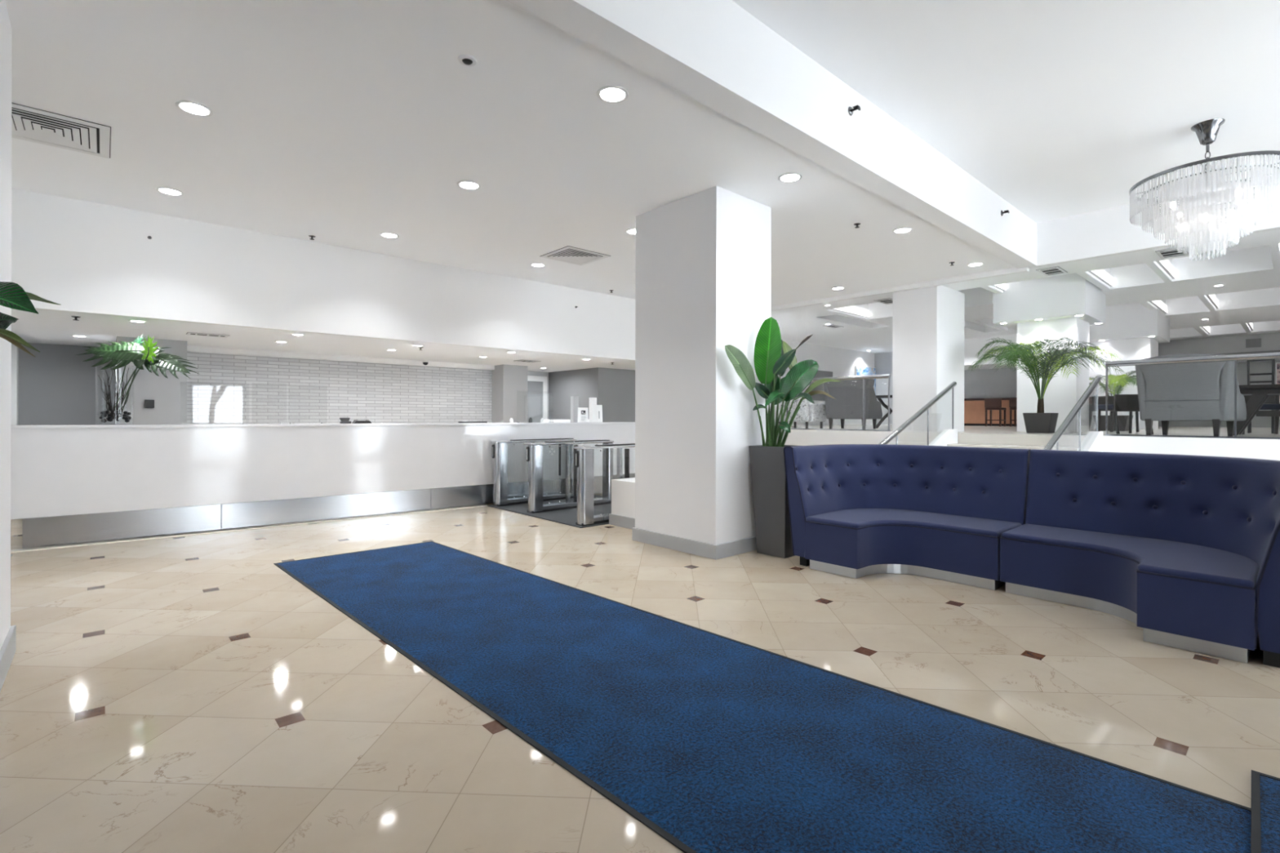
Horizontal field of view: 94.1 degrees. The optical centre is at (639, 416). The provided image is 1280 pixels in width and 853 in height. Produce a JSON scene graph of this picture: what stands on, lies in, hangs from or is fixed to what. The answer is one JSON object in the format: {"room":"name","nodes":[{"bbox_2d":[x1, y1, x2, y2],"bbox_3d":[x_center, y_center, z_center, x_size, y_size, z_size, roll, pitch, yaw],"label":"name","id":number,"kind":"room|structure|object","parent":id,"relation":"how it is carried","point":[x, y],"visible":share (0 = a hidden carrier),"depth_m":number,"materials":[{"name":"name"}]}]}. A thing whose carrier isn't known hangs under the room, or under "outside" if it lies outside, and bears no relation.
{"room":"lobby","nodes":[
{"label":"lobby","id":0,"kind":"room"},
{"bbox_2d":[0,0,12,649],"bbox_3d":[-3.300,-0.418,2.411,0.915,3.462,1.600,0,0,-42],"label":"pillar","id":1,"kind":"structure","parent":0,"point":[6,31],"depth_m":3.11,"materials":[{"name":"paint"}]},
{"bbox_2d":[17,342,115,424],"bbox_3d":[-8.400,0.127,8.820,1.300,2.350,0.150,0,0,-42],"label":"wall","id":2,"kind":"structure","parent":0,"point":[55,386],"depth_m":8.69,"materials":[{"name":"grey paint"}]},
{"bbox_2d":[10,343,18,424],"bbox_3d":[-8.719,0.126,8.299,0.070,2.350,0.200,0,0,-42],"label":"trim","id":3,"kind":"structure","parent":2,"relation":"attached to","point":[15,350],"depth_m":8.23,"materials":[{"name":"white paint"}]},
{"bbox_2d":[115,336,186,424],"bbox_3d":[-6.860,0.130,8.356,0.730,2.350,1.000,0,0,-42],"label":"wall","id":4,"kind":"structure","parent":0,"point":[169,395],"depth_m":8.02,"materials":[{"name":"grey paint"}]},
{"bbox_2d":[11,187,635,360],"bbox_3d":[-3.192,-1.653,8.154,13.350,1.232,0.119,0,0,-42],"label":"bulkhead","id":5,"kind":"structure","parent":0,"point":[81,256],"depth_m":7.07,"materials":[{"name":"white paint"}]},
{"bbox_2d":[11,308,635,372],"bbox_3d":[-4.721,-1.090,9.779,13.250,0.100,4.340,0,0,-42],"label":"ceiling","id":6,"kind":"structure","parent":0,"point":[53,327],"depth_m":8.23,"materials":[{"name":"paint"}]},
{"bbox_2d":[186,332,229,337],"bbox_3d":[-5.487,-1.035,7.571,0.430,0.010,0.230,0,0,-42],"label":"ceiling vent","id":7,"kind":"object","parent":6,"relation":"in","point":[187,333],"visible":1,"depth_m":7.55,"materials":[{"name":"white metal"}]},
{"bbox_2d":[186,351,492,423],"bbox_3d":[-4.962,0.134,10.567,5.050,2.350,0.150,0,0,-42],"label":"stone wall","id":8,"kind":"structure","parent":0,"point":[376,393],"depth_m":10.11,"materials":[{"name":"white stone"}]},
{"bbox_2d":[186,345,494,369],"bbox_3d":[-4.880,-0.998,10.456,5.080,0.085,0.120,0,0,-42],"label":"trim","id":9,"kind":"structure","parent":8,"relation":"attached to","point":[189,348],"depth_m":10.03,"materials":[{"name":"white paint"}]},
{"bbox_2d":[4,0,1013,306],"bbox_3d":[-1.373,-2.205,6.057,13.250,0.120,5.431,0,0,-42],"label":"ceiling","id":10,"kind":"structure","parent":0,"point":[344,123],"depth_m":4.63,"materials":[{"name":"paint"}]},
{"bbox_2d":[11,102,111,158],"bbox_3d":[-4.425,-2.144,4.456,0.700,0.012,0.720,0,0,-42],"label":"ceiling vent","id":11,"kind":"object","parent":10,"relation":"in","point":[30,124],"visible":0.93,"depth_m":4.48,"materials":[{"name":"white metal"}]},
{"bbox_2d":[155,186,184,195],"bbox_3d":[-4.490,-2.149,5.695,0.214,0.009,0.214,0,0,-42],"label":"recessed light","id":12,"kind":"object","parent":10,"relation":"in","point":[168,191],"visible":1,"depth_m":5.68,"materials":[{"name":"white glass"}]},
{"bbox_2d":[175,100,213,116],"bbox_3d":[-3.106,-2.146,4.155,0.214,0.009,0.214,0,0,-42],"label":"recessed light","id":13,"kind":"object","parent":10,"relation":"in","point":[192,108],"visible":1,"depth_m":4.15,"materials":[{"name":"white glass"}]},
{"bbox_2d":[457,54,476,66],"bbox_3d":[-1.037,-2.141,3.582,0.110,0.046,0.110,0,0,-42],"label":"ceiling speaker","id":14,"kind":"object","parent":10,"relation":"attached to","point":[464,60],"visible":1,"depth_m":3.56,"materials":[{"name":"plastic"}]},
{"bbox_2d":[457,180,480,190],"bbox_3d":[-1.585,-2.143,5.523,0.214,0.009,0.214,0,0,-42],"label":"recessed light","id":15,"kind":"object","parent":10,"relation":"in","point":[465,184],"visible":1,"depth_m":5.52,"materials":[{"name":"white glass"}]},
{"bbox_2d":[540,245,610,265],"bbox_3d":[-0.865,-2.137,7.952,0.690,0.012,0.660,0,0,-42],"label":"ceiling vent","id":16,"kind":"object","parent":10,"relation":"in","point":[568,254],"visible":1,"depth_m":7.94,"materials":[{"name":"white metal"}]},
{"bbox_2d":[596,85,628,103],"bbox_3d":[-0.181,-2.140,3.961,0.214,0.009,0.214,0,0,-42],"label":"recessed light","id":17,"kind":"object","parent":10,"relation":"in","point":[607,94],"visible":1,"depth_m":3.95,"materials":[{"name":"white glass"}]},
{"bbox_2d":[777,173,802,182],"bbox_3d":[1.343,-2.137,5.332,0.214,0.009,0.214,0,0,-42],"label":"recessed light","id":18,"kind":"object","parent":10,"relation":"in","point":[788,177],"visible":1,"depth_m":5.32,"materials":[{"name":"white glass"}]},
{"bbox_2d":[491,364,527,422],"bbox_3d":[-2.736,0.139,12.279,0.550,2.350,0.680,0,0,-42],"label":"wall pier","id":19,"kind":"object","parent":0,"point":[509,382],"visible":0.29,"depth_m":12.02,"materials":[{"name":"grey paint"}]},
{"bbox_2d":[527,370,548,419],"bbox_3d":[-2.645,0.139,13.524,1.250,2.350,0.150,0,0,-42],"label":"wall","id":20,"kind":"structure","parent":0,"point":[529,373],"depth_m":13.82,"materials":[{"name":"grey paint"}]},
{"bbox_2d":[527,375,547,422],"bbox_3d":[-2.513,0.195,13.474,0.960,2.240,0.099,0,0,-42],"label":"doorway","id":21,"kind":"structure","parent":20,"relation":"in","point":[536,401],"depth_m":13.62,"materials":[{"name":"grey paint"}]},
{"bbox_2d":[548,367,604,422],"bbox_3d":[-1.480,0.142,13.327,0.180,2.350,2.000,0,0,-42],"label":"wall","id":22,"kind":"structure","parent":0,"point":[584,384],"depth_m":13.19,"materials":[{"name":"grey paint"}]},
{"bbox_2d":[604,368,635,422],"bbox_3d":[-0.107,0.145,13.318,1.850,2.350,0.150,0,0,-42],"label":"wall","id":23,"kind":"structure","parent":0,"point":[620,384],"depth_m":12.92,"materials":[{"name":"grey paint"}]},
{"bbox_2d":[611,477,635,518],"bbox_3d":[0.192,1.046,7.202,0.680,0.548,0.868,0,0,-42],"label":"wall","id":24,"kind":"structure","parent":0,"point":[623,490],"depth_m":7.14,"materials":[{"name":"white paint"}]},
{"bbox_2d":[608,513,635,528],"bbox_3d":[-0.076,1.255,6.975,0.022,0.130,0.888,0,0,-42],"label":"baseboard","id":25,"kind":"structure","parent":24,"relation":"attached to","point":[615,520],"depth_m":7.12,"materials":[{"name":"grey paint"}]},
{"bbox_2d":[0,493,1279,852],"bbox_3d":[-1.096,1.368,5.741,13.250,0.100,15.200,0,0,-42],"label":"floor","id":26,"kind":"structure","parent":0,"point":[185,694],"depth_m":2.88,"materials":[{"name":"stone"}]},
{"bbox_2d":[0,625,16,691],"bbox_3d":[-3.304,1.240,2.411,0.955,0.145,1.640,0,0,-42],"label":"baseboard","id":27,"kind":"structure","parent":26,"relation":"on","point":[7,651],"depth_m":3.06,"materials":[{"name":"grey paint"}]},
{"bbox_2d":[0,281,61,356],"bbox_3d":[-1.842,0.495,1.300,0.872,1.642,0.420,0,0,-29],"label":"potted plant","id":28,"kind":"object","parent":26,"relation":"on","point":[12,295],"visible":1,"depth_m":1.40,"materials":[{"name":"green plant"}]},
{"bbox_2d":[10,504,487,552],"bbox_3d":[-4.345,1.304,7.139,5.300,0.012,0.105,0,0,-39],"label":"trim","id":29,"kind":"structure","parent":26,"relation":"on","point":[479,505],"depth_m":6.80,"materials":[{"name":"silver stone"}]},
{"bbox_2d":[10,422,635,548],"bbox_3d":[-3.416,0.692,8.300,8.600,1.202,0.640,0,0,-39],"label":"reception desk","id":30,"kind":"object","parent":26,"relation":"on","point":[70,483],"depth_m":7.00,"materials":[{"name":"white stone"}]},
{"bbox_2d":[97,364,133,424],"bbox_3d":[-5.659,-0.234,6.422,0.310,0.640,0.310,0,0,-42],"label":"glass vase","id":31,"kind":"object","parent":30,"relation":"on","point":[108,413],"visible":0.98,"depth_m":6.40,"materials":[{"name":"clear glass"}]},
{"bbox_2d":[76,333,198,415],"bbox_3d":[-5.341,-0.463,6.442,1.214,0.903,0.372,0,0,-3],"label":"palm plant","id":32,"kind":"object","parent":31,"relation":"in","point":[146,354],"visible":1,"depth_m":6.36,"materials":[{"name":"green plant"}]},
{"bbox_2d":[10,422,635,428],"bbox_3d":[-3.415,0.106,8.300,8.600,0.032,0.640,0,0,-39],"label":"countertop","id":33,"kind":"structure","parent":30,"relation":"on","point":[135,425],"depth_m":7.10,"materials":[{"name":"white stone"}]},
{"bbox_2d":[570,396,578,422],"bbox_3d":[-1.125,-0.124,10.271,0.120,0.440,0.080,0,0,-42],"label":"box","id":34,"kind":"object","parent":30,"relation":"on","point":[574,400],"visible":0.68,"depth_m":10.23,"materials":[{"name":"grey plastic"}]},
{"bbox_2d":[577,407,588,422],"bbox_3d":[-0.973,-0.029,10.179,0.202,0.250,0.042,0,0,-39],"label":"sign holder","id":35,"kind":"object","parent":30,"relation":"on","point":[583,414],"visible":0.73,"depth_m":10.16,"materials":[{"name":"white plastic"}]},
{"bbox_2d":[591,404,602,422],"bbox_3d":[-0.748,-0.054,10.362,0.212,0.300,0.040,0,0,-39],"label":"sign holder","id":36,"kind":"object","parent":30,"relation":"on","point":[597,410],"visible":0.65,"depth_m":10.35,"materials":[{"name":"grey plastic"}]},
{"bbox_2d":[488,494,611,528],"bbox_3d":[-0.753,1.312,8.530,1.910,0.012,2.290,0,0,-42],"label":"entrance mat","id":37,"kind":"object","parent":26,"relation":"on","point":[568,517],"visible":0.36,"depth_m":8.13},
{"bbox_2d":[491,438,577,506],"bbox_3d":[-1.598,0.826,9.160,1.435,0.957,0.174,0,0,-42],"label":"turnstile","id":38,"kind":"object","parent":37,"relation":"on","point":[500,448],"visible":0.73,"depth_m":8.72,"materials":[{"name":"metal"}]},
{"bbox_2d":[558,444,577,501],"bbox_3d":[-1.077,0.862,8.914,0.040,0.888,0.455,0,0,-42],"label":"barrier","id":39,"kind":"object","parent":37,"relation":"on","point":[559,448],"visible":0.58,"depth_m":8.76,"materials":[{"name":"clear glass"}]},
{"bbox_2d":[524,440,613,513],"bbox_3d":[-0.982,0.827,8.557,1.435,0.957,0.174,0,0,-42],"label":"turnstile","id":40,"kind":"object","parent":37,"relation":"on","point":[534,451],"visible":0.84,"depth_m":8.28,"materials":[{"name":"metal"}]},
{"bbox_2d":[573,443,635,526],"bbox_3d":[-0.214,0.829,7.621,1.435,0.957,0.174,0,0,-42],"label":"turnstile","id":41,"kind":"object","parent":37,"relation":"on","point":[584,455],"visible":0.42,"depth_m":7.16,"materials":[{"name":"metal"}]},
{"bbox_2d":[605,448,629,482],"bbox_3d":[-0.303,0.863,7.963,0.040,0.888,0.455,0,0,-42],"label":"barrier","id":42,"kind":"object","parent":37,"relation":"on","point":[626,450],"visible":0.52,"depth_m":7.81,"materials":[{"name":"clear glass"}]},
{"bbox_2d":[273,541,1250,852],"bbox_3d":[-0.387,1.313,3.440,1.531,0.011,6.677,0,0,-44],"label":"carpet runner","id":43,"kind":"object","parent":26,"relation":"on","point":[714,743],"visible":1,"depth_m":2.43,"materials":[{"name":"blue carpet"}]},
{"bbox_2d":[748,444,797,558],"bbox_3d":[1.349,0.803,5.770,0.414,1.040,0.424,0,0,-42],"label":"planter","id":44,"kind":"object","parent":26,"relation":"on","point":[768,477],"visible":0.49,"depth_m":5.63,"materials":[{"name":"plastic"}]},
{"bbox_2d":[724,316,841,447],"bbox_3d":[1.316,-0.326,5.716,1.117,1.295,0.536,0,0,-3],"label":"potted plant","id":45,"kind":"object","parent":44,"relation":"on","point":[773,356],"visible":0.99,"depth_m":5.70,"materials":[{"name":"green plant"}]},
{"bbox_2d":[783,444,1031,590],"bbox_3d":[2.301,0.796,5.217,1.323,1.058,1.595,0,0,-42],"label":"module","id":46,"kind":"object","parent":26,"relation":"on","point":[943,513],"visible":0.99,"depth_m":5.20,"materials":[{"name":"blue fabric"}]},
{"bbox_2d":[946,443,1078,450],"bbox_3d":[4.440,0.867,7.591,2.520,0.926,1.650,0,0,-42],"label":"staircase","id":47,"kind":"structure","parent":26,"relation":"on","point":[1016,446],"depth_m":8.21,"materials":[{"name":"stone"}]},
{"bbox_2d":[1000,448,1279,667],"bbox_3d":[3.378,0.798,4.019,1.323,1.058,1.595,0,0,-42],"label":"module","id":48,"kind":"object","parent":26,"relation":"on","point":[1184,549],"visible":1,"depth_m":4.04,"materials":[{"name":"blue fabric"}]},
{"bbox_2d":[1250,769,1279,852],"bbox_3d":[2.442,1.307,1.543,0.670,0.011,1.203,0,0,-44],"label":"floor mat","id":49,"kind":"object","parent":26,"relation":"on","point":[1265,788],"visible":1,"depth_m":1.96,"materials":[{"name":"blue carpet"}]},
{"bbox_2d":[635,186,771,544],"bbox_3d":[0.644,-0.410,6.233,0.850,3.462,1.130,0,0,-42],"label":"column","id":50,"kind":"structure","parent":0,"point":[703,258],"depth_m":5.83,"materials":[{"name":"paint"}]},
{"bbox_2d":[631,527,756,559],"bbox_3d":[0.640,1.255,6.233,0.894,0.132,1.174,0,0,-42],"label":"baseboard","id":51,"kind":"structure","parent":50,"relation":"attached to","point":[719,551],"depth_m":5.79,"materials":[{"name":"grey paint"}]},
{"bbox_2d":[505,0,1036,268],"bbox_3d":[0.520,-2.465,3.952,13.250,0.708,0.230,0,0,-42],"label":"ceiling beam","id":52,"kind":"structure","parent":0,"point":[717,54],"depth_m":4.33,"materials":[{"name":"white paint"}]},
{"bbox_2d":[774,339,874,426],"bbox_3d":[6.149,-0.921,18.403,14.250,2.350,0.150,0,0,-42],"label":"wall","id":53,"kind":"structure","parent":0,"point":[842,362],"depth_m":18.02,"materials":[{"name":"white paint"}]},
{"bbox_2d":[809,370,832,400],"bbox_3d":[5.339,-0.908,17.546,1.200,0.880,0.039,0,0,-42],"label":"window","id":54,"kind":"structure","parent":53,"relation":"in","point":[820,374],"depth_m":17.49,"materials":[{"name":"glass"}]},
{"bbox_2d":[854,365,875,395],"bbox_3d":[7.311,-1.139,19.303,1.280,0.950,0.061,0,0,-42],"label":"abstract painting","id":55,"kind":"object","parent":53,"relation":"attached to","point":[859,370],"visible":0.43,"depth_m":19.24,"materials":[{"name":"blue paint"}]},
{"bbox_2d":[928,429,957,445],"bbox_3d":[3.693,0.758,8.109,2.938,1.140,0.120,0,0,-42],"label":"wall","id":56,"kind":"structure","parent":0,"point":[946,437],"depth_m":8.82,"materials":[{"name":"white paint"}]},
{"bbox_2d":[879,381,956,445],"bbox_3d":[3.795,0.289,8.200,2.734,1.655,0.068,0,0,-42],"label":"stair railing","id":57,"kind":"object","parent":56,"relation":"on","point":[932,402],"visible":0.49,"depth_m":8.38,"materials":[{"name":"metal"}]},
{"bbox_2d":[874,351,1017,424],"bbox_3d":[9.608,-1.124,17.847,0.150,2.770,5.300,0,0,-42],"label":"wall","id":58,"kind":"structure","parent":0,"point":[981,383],"depth_m":17.44,"materials":[{"name":"grey paint"}]},
{"bbox_2d":[964,333,1017,369],"bbox_3d":[9.385,-1.734,16.637,1.800,0.710,3.800,0,0,-42],"label":"trim","id":59,"kind":"structure","parent":58,"relation":"attached to","point":[972,346],"depth_m":15.78,"materials":[{"name":"white paint"}]},
{"bbox_2d":[731,0,1279,223],"bbox_3d":[2.296,-2.755,1.978,13.250,0.120,5.080,0,0,-42],"label":"ceiling","id":60,"kind":"structure","parent":0,"point":[1059,108],"depth_m":4.75,"materials":[{"name":"paint"}]},
{"bbox_2d":[1128,118,1279,259],"bbox_3d":[5.225,-2.078,5.487,1.117,1.219,1.117,0,0,-45],"label":"chandelier","id":61,"kind":"object","parent":60,"relation":"hanging from","point":[1206,131],"visible":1,"depth_m":5.44,"materials":[{"name":"glass"}]},
{"bbox_2d":[770,229,1279,353],"bbox_3d":[10.021,-2.323,14.115,14.230,0.470,12.800,0,0,-42],"label":"ceiling","id":62,"kind":"structure","parent":0,"point":[1249,268],"depth_m":11.05,"materials":[{"name":"paint"}]},
{"bbox_2d":[831,306,868,318],"bbox_3d":[4.311,-2.211,12.306,1.680,0.160,0.033,0,0,-42],"label":"linear light","id":63,"kind":"object","parent":62,"relation":"attached to","point":[850,309],"visible":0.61,"depth_m":12.43,"materials":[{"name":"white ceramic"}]},
{"bbox_2d":[1036,266,1067,275],"bbox_3d":[5.935,-2.090,8.586,0.510,0.010,0.270,0,0,-42],"label":"ceiling vent","id":64,"kind":"object","parent":62,"relation":"in","point":[1054,270],"visible":1,"depth_m":8.59,"materials":[{"name":"white metal"}]},
{"bbox_2d":[1088,269,1113,287],"bbox_3d":[7.103,-2.204,9.201,1.680,0.160,0.033,0,0,-42],"label":"linear light","id":65,"kind":"object","parent":62,"relation":"attached to","point":[1100,274],"visible":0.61,"depth_m":9.33,"materials":[{"name":"plastic"}]},
{"bbox_2d":[1149,300,1167,314],"bbox_3d":[10.049,-2.198,11.563,2.120,0.160,0.033,0,0,-42],"label":"linear light","id":66,"kind":"object","parent":62,"relation":"attached to","point":[1159,304],"visible":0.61,"depth_m":11.73,"materials":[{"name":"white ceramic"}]},
{"bbox_2d":[1155,259,1175,279],"bbox_3d":[7.611,-2.203,8.635,1.680,0.160,0.033,0,0,-42],"label":"linear light","id":67,"kind":"object","parent":62,"relation":"attached to","point":[1166,265],"visible":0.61,"depth_m":8.73,"materials":[{"name":"plastic"}]},
{"bbox_2d":[1160,259,1174,277],"bbox_3d":[7.610,-2.209,8.637,1.660,0.148,0.029,0,0,-42],"label":"diffuser","id":68,"kind":"object","parent":67,"relation":"attached to","point":[1166,265],"depth_m":8.76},
{"bbox_2d":[1155,246,1189,258],"bbox_3d":[6.804,-2.088,7.619,0.510,0.010,0.270,0,0,-42],"label":"ceiling vent","id":69,"kind":"object","parent":62,"relation":"in","point":[1174,252],"visible":1,"depth_m":7.61,"materials":[{"name":"white metal"}]},
{"bbox_2d":[1205,294,1218,309],"bbox_3d":[10.557,-2.197,10.998,2.120,0.160,0.033,0,0,-42],"label":"linear light","id":70,"kind":"object","parent":62,"relation":"attached to","point":[1212,298],"visible":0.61,"depth_m":11.14,"materials":[{"name":"plastic"}]},
{"bbox_2d":[1208,294,1218,307],"bbox_3d":[10.556,-2.203,10.999,2.100,0.148,0.029,0,0,-42],"label":"diffuser","id":71,"kind":"object","parent":70,"relation":"attached to","point":[1212,298],"depth_m":11.14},
{"bbox_2d":[774,424,1279,447],"bbox_3d":[9.970,0.362,14.075,14.350,0.200,12.800,0,0,-42],"label":"floor","id":72,"kind":"structure","parent":0,"point":[971,434],"depth_m":9.06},
{"bbox_2d":[778,398,826,428],"bbox_3d":[3.387,-0.062,12.566,0.660,0.620,0.820,0,0,-42],"label":"patterned armchair","id":73,"kind":"object","parent":72,"relation":"on","point":[816,412],"visible":0.6,"depth_m":12.23,"materials":[{"name":"grey fabric"}]},
{"bbox_2d":[786,373,890,431],"bbox_3d":[2.816,-0.233,11.407,0.072,0.959,4.000,0,0,-42],"label":"glass balustrade","id":74,"kind":"object","parent":72,"relation":"on","point":[864,378],"visible":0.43,"depth_m":10.24,"materials":[{"name":"metal"}]},
{"bbox_2d":[823,378,882,429],"bbox_3d":[4.308,-0.276,12.086,0.946,1.050,0.855,0,0,38],"label":"chair","id":75,"kind":"object","parent":72,"relation":"on","point":[847,403],"visible":0.85,"depth_m":11.78,"materials":[{"name":"grey fabric"}]},
{"bbox_2d":[875,395,892,428],"bbox_3d":[5.377,-0.087,12.566,0.500,0.722,1.100,0,0,-42],"label":"console table","id":76,"kind":"object","parent":72,"relation":"on","point":[879,397],"visible":0.31,"depth_m":12.71,"materials":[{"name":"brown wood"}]},
{"bbox_2d":[892,284,964,432],"bbox_3d":[4.866,-0.924,10.041,1.140,2.350,0.710,0,0,-42],"label":"column","id":77,"kind":"structure","parent":72,"relation":"on","point":[928,322],"depth_m":9.68,"materials":[{"name":"paint"}]},
{"bbox_2d":[964,397,1017,426],"bbox_3d":[10.164,-0.128,16.702,0.450,0.780,2.750,0,0,-42],"label":"bar counter","id":78,"kind":"object","parent":72,"relation":"on","point":[974,408],"depth_m":16.98,"materials":[{"name":"orange wood"}]},
{"bbox_2d":[984,398,1006,426],"bbox_3d":[9.593,-0.109,16.088,0.420,0.740,0.400,0,0,-42],"label":"bar stool","id":79,"kind":"object","parent":72,"relation":"on","point":[990,404],"visible":0.97,"depth_m":15.97,"materials":[{"name":"brown wood"}]},
{"bbox_2d":[1008,398,1017,426],"bbox_3d":[10.097,-0.108,15.828,0.420,0.740,0.400,0,0,-42],"label":"bar stool","id":80,"kind":"object","parent":72,"relation":"on","point":[1012,402],"visible":0.48,"depth_m":15.82,"materials":[{"name":"brown wood"}]},
{"bbox_2d":[1022,413,1058,433],"bbox_3d":[6.167,0.099,9.175,0.378,0.310,0.378,0,0,-42],"label":"plant pot","id":81,"kind":"object","parent":72,"relation":"on","point":[1035,423],"visible":1,"depth_m":9.06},
{"bbox_2d":[967,336,1126,413],"bbox_3d":[6.105,-0.616,9.079,1.793,1.239,2.018,0,0,-42],"label":"potted palm","id":82,"kind":"object","parent":81,"relation":"in","point":[1023,352],"visible":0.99,"depth_m":8.96,"materials":[{"name":"plant"}]},
{"bbox_2d":[1093,415,1133,431],"bbox_3d":[8.575,0.119,10.803,0.497,0.280,0.497,0,0,-42],"label":"plant pot","id":83,"kind":"object","parent":72,"relation":"on","point":[1123,420],"visible":0.66,"depth_m":10.62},
{"bbox_2d":[1088,370,1137,415],"bbox_3d":[8.650,-0.401,10.750,1.107,0.880,1.130,0,0,6],"label":"potted palm","id":84,"kind":"object","parent":83,"relation":"in","point":[1119,379],"visible":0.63,"depth_m":10.64,"materials":[{"name":"plant"}]},
{"bbox_2d":[1088,395,1138,431],"bbox_3d":[8.014,-0.040,10.117,0.581,0.606,0.498,0,0,-12],"label":"chair","id":85,"kind":"object","parent":72,"relation":"on","point":[1101,399],"visible":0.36,"depth_m":10.03,"materials":[{"name":"brown wood"}]},
{"bbox_2d":[1088,337,1158,429],"bbox_3d":[10.236,-0.662,12.698,1.000,1.850,1.100,0,0,-42],"label":"column","id":86,"kind":"structure","parent":72,"relation":"on","point":[1139,348],"depth_m":12.28,"materials":[{"name":"paint"}]},
{"bbox_2d":[1088,299,1169,342],"bbox_3d":[10.222,-2.072,12.716,1.600,0.970,1.450,0,0,-42],"label":"trim","id":87,"kind":"structure","parent":86,"relation":"attached to","point":[1135,320],"depth_m":12.02,"materials":[{"name":"paint"}]},
{"bbox_2d":[1097,394,1153,434],"bbox_3d":[7.230,-0.031,8.897,0.498,0.586,0.581,0,0,13],"label":"chair","id":88,"kind":"object","parent":72,"relation":"on","point":[1122,402],"visible":0.56,"depth_m":8.69,"materials":[{"name":"brown wood"}]},
{"bbox_2d":[1135,353,1246,436],"bbox_3d":[7.181,-0.269,7.798,0.855,1.050,0.946,0,0,-35],"label":"chair","id":89,"kind":"object","parent":72,"relation":"on","point":[1194,391],"visible":0.84,"depth_m":7.53,"materials":[{"name":"grey fabric"}]},
{"bbox_2d":[1105,351,1279,439],"bbox_3d":[7.389,-0.230,6.320,0.072,0.972,3.920,0,0,-42],"label":"glass balustrade","id":90,"kind":"object","parent":72,"relation":"on","point":[1235,357],"visible":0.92,"depth_m":7.10,"materials":[{"name":"metal"}]},
{"bbox_2d":[1233,384,1279,435],"bbox_3d":[8.789,-0.081,7.874,0.900,0.680,1.440,0,0,-42],"label":"dining table","id":91,"kind":"object","parent":72,"relation":"on","point":[1260,393],"visible":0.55,"depth_m":7.98,"materials":[{"name":"brown wood"}]},
{"bbox_2d":[1246,359,1275,433],"bbox_3d":[9.788,-0.319,9.391,0.406,1.162,0.320,0,0,-42],"label":"counter chair","id":92,"kind":"object","parent":72,"relation":"on","point":[1273,418],"visible":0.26,"depth_m":9.24,"materials":[{"name":"black wood"}]},
{"bbox_2d":[1241,395,1279,434],"bbox_3d":[9.108,-0.087,8.761,0.498,0.706,0.581,0,0,38],"label":"chair","id":93,"kind":"object","parent":72,"relation":"on","point":[1272,402],"visible":0.21,"depth_m":8.79,"materials":[{"name":"brown wood"}]},
{"bbox_2d":[776,429,1279,460],"bbox_3d":[4.685,0.788,9.324,0.162,1.084,12.800,0,0,-42],"label":"wall","id":94,"kind":"structure","parent":0,"point":[1264,449],"depth_m":7.44,"materials":[{"name":"white paint"}]},
{"bbox_2d":[1017,317,1088,432],"bbox_3d":[7.038,-0.669,10.159,0.850,1.850,0.840,0,0,-42],"label":"column","id":95,"kind":"structure","parent":0,"point":[1062,393],"depth_m":9.83,"materials":[{"name":"paint"}]},
{"bbox_2d":[993,273,1106,330],"bbox_3d":[7.012,-2.080,10.207,1.430,0.970,1.290,0,0,-42],"label":"bulkhead","id":96,"kind":"structure","parent":95,"relation":"attached to","point":[1068,295],"depth_m":9.69,"materials":[{"name":"paint"}]},
{"bbox_2d":[1076,431,1103,451],"bbox_3d":[4.876,0.761,6.793,2.938,1.140,0.120,0,0,-42],"label":"wall","id":97,"kind":"structure","parent":0,"point":[1093,441],"depth_m":7.50,"materials":[{"name":"white paint"}]},
{"bbox_2d":[1043,375,1101,450],"bbox_3d":[4.979,0.291,6.884,2.734,1.655,0.068,0,0,-42],"label":"stair railing","id":98,"kind":"object","parent":97,"relation":"on","point":[1054,440],"visible":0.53,"depth_m":7.06,"materials":[{"name":"metal"}]},
{"bbox_2d":[1026,174,1279,268],"bbox_3d":[7.226,-2.449,6.492,0.120,0.710,5.200,0,0,-42],"label":"wall header","id":99,"kind":"structure","parent":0,"point":[1110,232],"depth_m":7.48,"materials":[{"name":"white paint"}]},
{"bbox_2d":[770,266,1029,311],"bbox_3d":[3.173,-2.158,10.984,0.100,0.195,6.900,0,0,-42],"label":"trim","id":100,"kind":"structure","parent":99,"relation":"attached to","point":[1014,270],"depth_m":9.64,"materials":[{"name":"white paint"}]},
{"bbox_2d":[1158,361,1279,427],"bbox_3d":[15.586,-0.901,15.086,0.150,2.350,6.800,0,0,-42],"label":"wall","id":101,"kind":"structure","parent":0,"point":[1255,367],"depth_m":15.06,"materials":[{"name":"grey paint"}]},
{"bbox_2d":[1158,332,1279,355],"bbox_3d":[15.495,-1.851,15.003,0.100,0.450,6.800,0,0,-42],"label":"trim","id":102,"kind":"structure","parent":101,"relation":"attached to","point":[1269,341],"depth_m":15.45,"materials":[{"name":"grey paint"}]},
{"bbox_2d":[1213,350,1279,363],"bbox_3d":[15.457,-1.496,14.969,0.200,0.260,6.800,0,0,-42],"label":"trim","id":103,"kind":"structure","parent":101,"relation":"attached to","point":[1273,351],"depth_m":14.94,"materials":[{"name":"grey paint"}]},
{"bbox_2d":[1245,337,1261,347],"bbox_3d":[15.423,-1.846,14.985,0.029,0.220,0.270,0,0,-42],"label":"air vent","id":104,"kind":"object","parent":101,"relation":"attached to","point":[1250,343],"visible":1,"depth_m":14.97,"materials":[{"name":"metal"}]},
{"bbox_2d":[1275,362,1279,402],"bbox_3d":[16.217,-0.834,14.075,0.061,0.980,1.650,0,0,-42],"label":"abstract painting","id":105,"kind":"object","parent":101,"relation":"attached to","point":[1277,364],"visible":0.6,"depth_m":14.64,"materials":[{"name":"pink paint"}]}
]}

